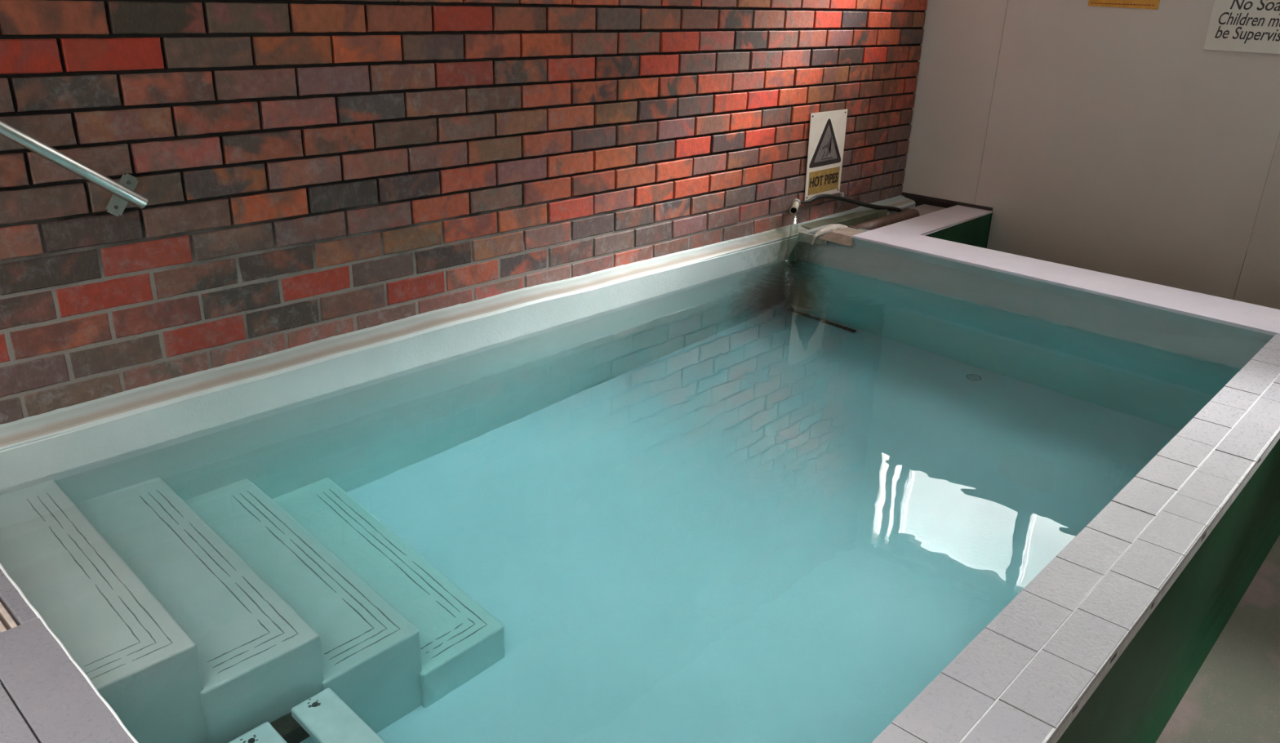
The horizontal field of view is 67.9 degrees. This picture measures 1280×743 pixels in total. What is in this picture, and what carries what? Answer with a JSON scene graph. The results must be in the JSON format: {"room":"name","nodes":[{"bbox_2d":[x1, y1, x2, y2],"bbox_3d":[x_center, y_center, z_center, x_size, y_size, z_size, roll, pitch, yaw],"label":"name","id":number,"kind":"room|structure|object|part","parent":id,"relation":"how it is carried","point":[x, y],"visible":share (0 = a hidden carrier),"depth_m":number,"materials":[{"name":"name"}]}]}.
{"room":"indoor swimming pool","nodes":[
{"label":"indoor swimming pool","id":0,"kind":"room"},
{"bbox_2d":[0,0,927,424],"bbox_3d":[-0.865,-0.802,3.089,0.263,3.143,7.077,21,29,39],"label":"wall","id":1,"kind":"structure","parent":0,"point":[307,171],"depth_m":2.98,"materials":[{"name":"brick"}]},
{"bbox_2d":[0,119,147,216],"bbox_3d":[-1.652,-0.669,1.957,0.074,0.860,1.103,21,29,39],"label":"handrail","id":2,"kind":"object","parent":1,"relation":"attached to","point":[123,193],"visible":1,"depth_m":2.33,"materials":[{"name":"silver metal"}]},
{"bbox_3d":[-1.343,-0.458,2.466,0.005,0.108,0.089,21,29,39],"label":"bracket plate","id":3,"kind":"part","parent":2,"relation":"part of","materials":[{"name":"metal"}]},
{"bbox_2d":[790,198,800,213],"bbox_3d":[0.774,-0.826,4.750,0.047,0.059,0.120,7,22,12],"label":"spout","id":4,"kind":"object","parent":1,"relation":"attached to","point":[796,203],"visible":1,"depth_m":4.74,"materials":[{"name":"beige plastic"}]},
{"bbox_2d":[804,109,847,200],"bbox_3d":[0.949,-1.106,4.853,0.005,0.432,0.346,21,29,39],"label":"sign","id":5,"kind":"object","parent":1,"relation":"attached to","point":[827,131],"visible":1,"depth_m":4.84,"materials":[{"name":"plastic"}]},
{"bbox_3d":[0.950,-0.984,4.908,0.001,0.118,0.287,21,29,39],"label":"caption panel","id":6,"kind":"part","parent":5,"relation":"part of","materials":[{"name":"yellow plastic"}]},
{"bbox_2d":[800,194,902,212],"bbox_3d":[1.142,-0.877,5.101,0.906,0.201,0.090,-14,27,-35],"label":"hose","id":7,"kind":"object","parent":1,"relation":"attached to","point":[820,196],"visible":0.89,"depth_m":5.10,"materials":[{"name":"black rubber"}]},
{"bbox_2d":[901,0,1279,309],"bbox_3d":[3.406,-0.960,3.853,5.460,3.140,0.120,21,29,39],"label":"wall","id":8,"kind":"structure","parent":0,"point":[1106,140],"depth_m":4.75,"materials":[{"name":"beige paint"}]},
{"bbox_2d":[902,191,992,248],"bbox_3d":[1.772,-0.548,5.622,0.570,0.952,0.132,21,29,39],"label":"trim","id":9,"kind":"structure","parent":8,"relation":"attached to","point":[919,200],"depth_m":5.46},
{"bbox_2d":[1088,0,1159,9],"bbox_3d":[2.316,-1.837,4.525,0.321,0.204,0.005,21,29,39],"label":"notice","id":10,"kind":"object","parent":8,"relation":"attached to","point":[1140,4],"visible":1,"depth_m":4.54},
{"bbox_2d":[1091,2,1154,5],"bbox_3d":[2.310,-1.759,4.556,0.289,0.005,0.001,21,29,39],"label":"print","id":11,"kind":"object","parent":10,"relation":"attached to","point":[1092,3],"depth_m":4.55},
{"bbox_2d":[1203,0,1279,54],"bbox_3d":[2.861,-1.608,4.061,0.715,0.488,0.012,21,29,39],"label":"sign","id":12,"kind":"object","parent":8,"relation":"attached to","point":[1253,26],"visible":1,"depth_m":4.24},
{"bbox_2d":[1155,534,1279,742],"bbox_3d":[1.052,1.163,1.832,5.200,0.100,6.977,21,29,39],"label":"floor","id":13,"kind":"structure","parent":0,"point":[1233,696],"depth_m":2.56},
{"bbox_2d":[0,195,1279,742],"bbox_3d":[0.520,0.448,3.158,2.373,1.043,5.683,21,29,39],"label":"pool","id":14,"kind":"object","parent":13,"relation":"on","point":[1105,642],"visible":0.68,"depth_m":2.53,"materials":[{"name":"paint"}]},
{"bbox_3d":[-0.963,0.470,1.594,2.130,0.007,0.009,21,29,39],"label":"coping edge trim","id":15,"kind":"part","parent":14,"relation":"part of","materials":[{"name":"white tile"}]},
{"bbox_2d":[0,256,1240,742],"bbox_3d":[0.274,0.167,2.835,2.100,0.001,3.586,21,29,39],"label":"pool water","id":16,"kind":"object","parent":14,"relation":"in","point":[775,501],"visible":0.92,"depth_m":2.30,"materials":[{"name":"teal liquid"}]},
{"bbox_2d":[810,223,847,244],"bbox_3d":[0.932,-0.683,4.690,0.283,0.079,0.063,-13,26,-32],"label":"spout","id":17,"kind":"object","parent":14,"relation":"attached to","point":[828,228],"visible":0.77,"depth_m":4.66,"materials":[{"name":"white plastic"}]},
{"bbox_2d":[847,208,919,230],"bbox_3d":[1.258,-0.765,4.980,0.098,0.091,0.711,20,28,37],"label":"pipe","id":18,"kind":"object","parent":14,"relation":"on","point":[905,214],"visible":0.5,"depth_m":4.97,"materials":[{"name":"metal"}]},
{"bbox_3d":[1.610,-0.878,5.342,0.200,0.053,0.304,21,29,39],"label":"trench lid","id":19,"kind":"part","parent":14,"relation":"part of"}
]}

